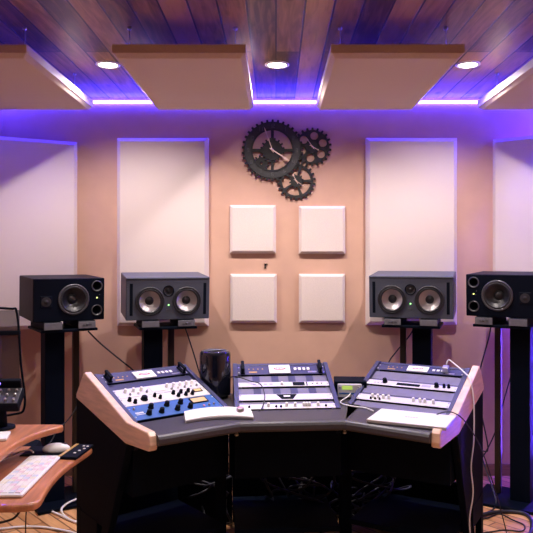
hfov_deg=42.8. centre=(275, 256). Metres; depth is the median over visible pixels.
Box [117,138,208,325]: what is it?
acoustic panel
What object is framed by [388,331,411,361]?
cable
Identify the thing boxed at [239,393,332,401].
panel
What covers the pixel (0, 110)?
wall
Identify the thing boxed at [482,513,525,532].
cable
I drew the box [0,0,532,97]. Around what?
ceiling
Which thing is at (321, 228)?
acoustic panel
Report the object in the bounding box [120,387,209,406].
compressor
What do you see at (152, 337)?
speaker stand
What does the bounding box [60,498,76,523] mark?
cable
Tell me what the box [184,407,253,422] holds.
controller
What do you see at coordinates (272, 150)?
clock
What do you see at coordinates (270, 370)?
power conditioner
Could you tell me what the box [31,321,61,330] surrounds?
pad
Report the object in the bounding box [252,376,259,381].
vent grille
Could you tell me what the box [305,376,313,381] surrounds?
vent grille
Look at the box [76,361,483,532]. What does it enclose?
console desk
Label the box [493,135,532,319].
acoustic panel
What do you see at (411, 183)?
acoustic panel
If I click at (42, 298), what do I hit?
monitor
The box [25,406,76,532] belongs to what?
cable
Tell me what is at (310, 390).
vent grille
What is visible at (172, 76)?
cloud
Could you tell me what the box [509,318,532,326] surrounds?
pad
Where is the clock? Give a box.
[242,119,331,200]
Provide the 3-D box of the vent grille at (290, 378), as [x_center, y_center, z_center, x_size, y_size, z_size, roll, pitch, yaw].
[0.084,0.650,3.610,0.038,0.027,0.064,0,0,-5]
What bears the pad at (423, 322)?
on the speaker stand at (422, 336)
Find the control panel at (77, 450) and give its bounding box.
[59,444,92,459]
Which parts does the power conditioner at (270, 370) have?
handle, label plate, handle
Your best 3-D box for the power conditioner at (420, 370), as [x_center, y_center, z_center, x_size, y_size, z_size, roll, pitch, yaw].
[0.778,0.644,3.661,0.474,0.108,0.082,0,0,29]
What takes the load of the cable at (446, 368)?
hanging from the console desk at (137, 477)
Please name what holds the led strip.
attached to the wall at (352, 347)
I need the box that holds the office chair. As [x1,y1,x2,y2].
[0,307,41,445]
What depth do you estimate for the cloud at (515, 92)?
3.79 m
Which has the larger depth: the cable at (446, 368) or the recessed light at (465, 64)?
the recessed light at (465, 64)
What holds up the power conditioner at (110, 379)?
in the console desk at (137, 477)
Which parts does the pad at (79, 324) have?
plate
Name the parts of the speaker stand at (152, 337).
plate, post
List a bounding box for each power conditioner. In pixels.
[102,362,188,384]
[237,360,325,376]
[376,364,464,377]
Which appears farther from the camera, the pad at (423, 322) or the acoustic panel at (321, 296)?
the acoustic panel at (321, 296)
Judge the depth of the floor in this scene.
3.79 m
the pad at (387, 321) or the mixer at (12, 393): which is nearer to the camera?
the mixer at (12, 393)
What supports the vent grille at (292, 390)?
attached to the console desk at (137, 477)
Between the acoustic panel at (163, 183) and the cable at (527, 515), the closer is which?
the cable at (527, 515)
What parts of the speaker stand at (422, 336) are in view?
post, plate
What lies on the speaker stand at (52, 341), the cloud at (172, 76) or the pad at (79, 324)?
the pad at (79, 324)
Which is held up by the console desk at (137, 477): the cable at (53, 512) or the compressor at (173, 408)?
the compressor at (173, 408)
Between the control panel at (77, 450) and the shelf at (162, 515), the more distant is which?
the shelf at (162, 515)
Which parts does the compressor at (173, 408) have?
knob, knob, knob, knob, knob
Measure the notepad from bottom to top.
0.012 m
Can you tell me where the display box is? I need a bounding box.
[334,376,366,397]
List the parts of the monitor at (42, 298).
tweeter plate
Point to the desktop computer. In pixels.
(215, 363)
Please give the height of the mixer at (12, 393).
0.204 m
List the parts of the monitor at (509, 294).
tweeter plate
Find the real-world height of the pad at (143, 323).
0.060 m
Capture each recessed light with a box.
[95,61,120,68]
[265,61,288,68]
[455,61,480,68]
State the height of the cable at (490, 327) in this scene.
1.069 m
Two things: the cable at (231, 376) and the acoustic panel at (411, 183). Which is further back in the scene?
the acoustic panel at (411, 183)
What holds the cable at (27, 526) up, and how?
on the floor
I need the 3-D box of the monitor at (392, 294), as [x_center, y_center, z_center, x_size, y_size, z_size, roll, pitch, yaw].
[0.865,0.232,4.279,0.505,0.280,0.367,0,0,18]
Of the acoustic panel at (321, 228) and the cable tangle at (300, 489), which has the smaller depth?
the cable tangle at (300, 489)
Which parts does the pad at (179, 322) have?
plate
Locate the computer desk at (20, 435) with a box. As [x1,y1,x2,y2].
[0,425,91,512]
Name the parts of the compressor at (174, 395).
knob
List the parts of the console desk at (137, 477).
leg, rail, rack rail, leg, panel, blank panel, modesty panel, rack rail, leg, modesty panel, rack rail, panel, blank panel, blank panel, blank panel, blank panel, rack rail, modesty panel, leg, modesty panel, rack rail, blank panel, blank panel, blank panel, blank panel, blank panel, panel, rack rail, leg, rail, leg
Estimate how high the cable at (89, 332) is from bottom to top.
1.029 m
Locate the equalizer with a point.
(384, 383)
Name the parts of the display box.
panel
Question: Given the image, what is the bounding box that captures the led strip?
[93,101,477,102]
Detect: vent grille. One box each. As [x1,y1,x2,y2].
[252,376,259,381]
[253,389,260,393]
[271,376,278,381]
[273,388,280,393]
[288,376,295,381]
[290,388,297,393]
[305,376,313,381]
[308,388,316,392]
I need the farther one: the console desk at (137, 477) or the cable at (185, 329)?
the cable at (185, 329)
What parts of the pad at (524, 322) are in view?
plate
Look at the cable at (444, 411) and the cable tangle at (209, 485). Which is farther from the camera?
the cable tangle at (209, 485)
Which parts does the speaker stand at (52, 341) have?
plate, plate, post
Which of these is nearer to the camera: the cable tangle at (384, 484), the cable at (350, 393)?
the cable at (350, 393)
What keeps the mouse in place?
on the mouse pad at (38, 451)
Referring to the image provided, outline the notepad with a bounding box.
[0,431,10,440]
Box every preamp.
[113,380,202,398]
[356,393,449,409]
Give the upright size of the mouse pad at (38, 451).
0.004 m
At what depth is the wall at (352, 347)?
4.61 m
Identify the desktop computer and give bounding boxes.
[200,348,230,398]
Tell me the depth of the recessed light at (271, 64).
3.77 m
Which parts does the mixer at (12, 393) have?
panel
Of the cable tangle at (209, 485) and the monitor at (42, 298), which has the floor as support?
the cable tangle at (209, 485)
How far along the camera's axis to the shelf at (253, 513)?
3.53 m
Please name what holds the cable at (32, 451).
on the computer desk at (20, 435)
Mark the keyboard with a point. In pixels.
(17, 483)
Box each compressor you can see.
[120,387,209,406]
[126,395,222,422]
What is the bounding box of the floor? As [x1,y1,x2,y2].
[0,476,532,532]
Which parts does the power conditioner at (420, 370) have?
label plate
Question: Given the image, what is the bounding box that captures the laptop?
[366,409,455,430]
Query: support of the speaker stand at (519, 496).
on the floor
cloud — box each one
[0,27,92,109]
[112,27,253,109]
[316,27,464,109]
[478,59,532,109]
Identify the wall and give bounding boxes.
[0,110,1,378]
[2,98,532,463]
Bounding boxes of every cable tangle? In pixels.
[187,475,231,524]
[260,477,337,532]
[329,471,411,517]
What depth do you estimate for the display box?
3.59 m
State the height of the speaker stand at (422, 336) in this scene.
1.065 m
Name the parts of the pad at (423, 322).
plate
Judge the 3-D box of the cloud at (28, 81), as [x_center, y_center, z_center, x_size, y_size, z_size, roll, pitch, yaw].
[-1.427,-0.986,3.615,0.611,0.176,1.116,0,0,0]
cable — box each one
[0,512,19,523]
[0,525,76,532]
[2,449,33,460]
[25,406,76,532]
[51,511,76,521]
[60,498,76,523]
[87,331,133,370]
[185,329,199,374]
[229,376,264,411]
[340,393,373,411]
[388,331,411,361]
[436,411,506,532]
[442,359,474,532]
[455,378,509,481]
[480,327,496,511]
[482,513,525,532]
[483,510,532,532]
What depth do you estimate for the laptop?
3.05 m
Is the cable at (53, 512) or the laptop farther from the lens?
the cable at (53, 512)
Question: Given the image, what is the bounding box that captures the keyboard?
[0,455,59,497]
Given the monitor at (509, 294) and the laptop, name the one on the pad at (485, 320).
the monitor at (509, 294)
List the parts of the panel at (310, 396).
plate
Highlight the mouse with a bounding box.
[42,443,69,452]
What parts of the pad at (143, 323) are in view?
plate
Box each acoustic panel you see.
[0,136,76,329]
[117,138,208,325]
[230,205,275,253]
[230,274,276,322]
[299,206,344,253]
[299,274,344,322]
[365,138,456,324]
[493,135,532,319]
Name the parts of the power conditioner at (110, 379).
handle, label plate, handle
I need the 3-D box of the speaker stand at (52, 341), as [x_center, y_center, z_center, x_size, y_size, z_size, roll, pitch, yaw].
[-1.304,0.951,4.136,0.360,1.058,0.372,0,0,-32]
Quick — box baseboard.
[65,464,509,475]
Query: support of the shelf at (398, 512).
attached to the console desk at (137, 477)
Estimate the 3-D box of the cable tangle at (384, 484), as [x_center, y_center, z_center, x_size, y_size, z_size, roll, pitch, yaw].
[0.519,1.223,3.858,0.461,0.526,0.329,0,0,0]
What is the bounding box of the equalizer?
[367,377,456,392]
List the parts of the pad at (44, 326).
plate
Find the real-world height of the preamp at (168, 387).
0.118 m
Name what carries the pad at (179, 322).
on the speaker stand at (152, 337)
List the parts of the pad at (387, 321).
plate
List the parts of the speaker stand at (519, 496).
post, plate, plate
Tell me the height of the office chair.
1.255 m
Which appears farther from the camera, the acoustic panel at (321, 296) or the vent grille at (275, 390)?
the acoustic panel at (321, 296)
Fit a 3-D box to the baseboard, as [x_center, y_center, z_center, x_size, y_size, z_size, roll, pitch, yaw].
[0.045,1.440,4.603,3.810,0.080,0.014,0,0,0]
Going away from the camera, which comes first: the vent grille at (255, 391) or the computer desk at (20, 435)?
the computer desk at (20, 435)
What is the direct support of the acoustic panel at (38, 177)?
attached to the wall at (352, 347)
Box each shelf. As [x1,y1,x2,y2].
[114,499,225,532]
[233,494,339,532]
[350,493,461,532]
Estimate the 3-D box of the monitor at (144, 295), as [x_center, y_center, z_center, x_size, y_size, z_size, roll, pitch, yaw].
[-0.701,0.239,4.269,0.505,0.280,0.367,0,0,-18]
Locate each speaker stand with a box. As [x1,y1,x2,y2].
[28,324,97,514]
[134,322,196,369]
[382,321,442,365]
[473,320,532,514]
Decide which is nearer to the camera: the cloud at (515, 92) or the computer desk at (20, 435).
the computer desk at (20, 435)
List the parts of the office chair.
frame, seat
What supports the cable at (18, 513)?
hanging from the computer desk at (20, 435)
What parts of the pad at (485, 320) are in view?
plate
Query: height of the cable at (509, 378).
0.732 m
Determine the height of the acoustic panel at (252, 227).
0.327 m
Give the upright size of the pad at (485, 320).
0.055 m
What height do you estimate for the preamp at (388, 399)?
0.089 m
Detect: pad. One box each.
[20,446,70,455]
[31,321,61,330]
[63,320,95,328]
[136,320,158,327]
[170,319,194,326]
[384,318,406,324]
[420,318,440,325]
[475,316,506,324]
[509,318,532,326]
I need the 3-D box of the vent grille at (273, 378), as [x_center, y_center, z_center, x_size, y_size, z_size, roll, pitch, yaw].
[-0.006,0.650,3.602,0.038,0.027,0.064,0,0,-5]
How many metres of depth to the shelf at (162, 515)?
3.47 m
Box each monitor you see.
[19,274,103,322]
[121,272,209,320]
[369,271,455,318]
[466,271,532,318]
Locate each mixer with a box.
[0,378,24,431]
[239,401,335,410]
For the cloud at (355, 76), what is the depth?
3.33 m
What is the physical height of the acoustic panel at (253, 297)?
0.330 m
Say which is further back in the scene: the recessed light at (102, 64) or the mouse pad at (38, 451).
the recessed light at (102, 64)

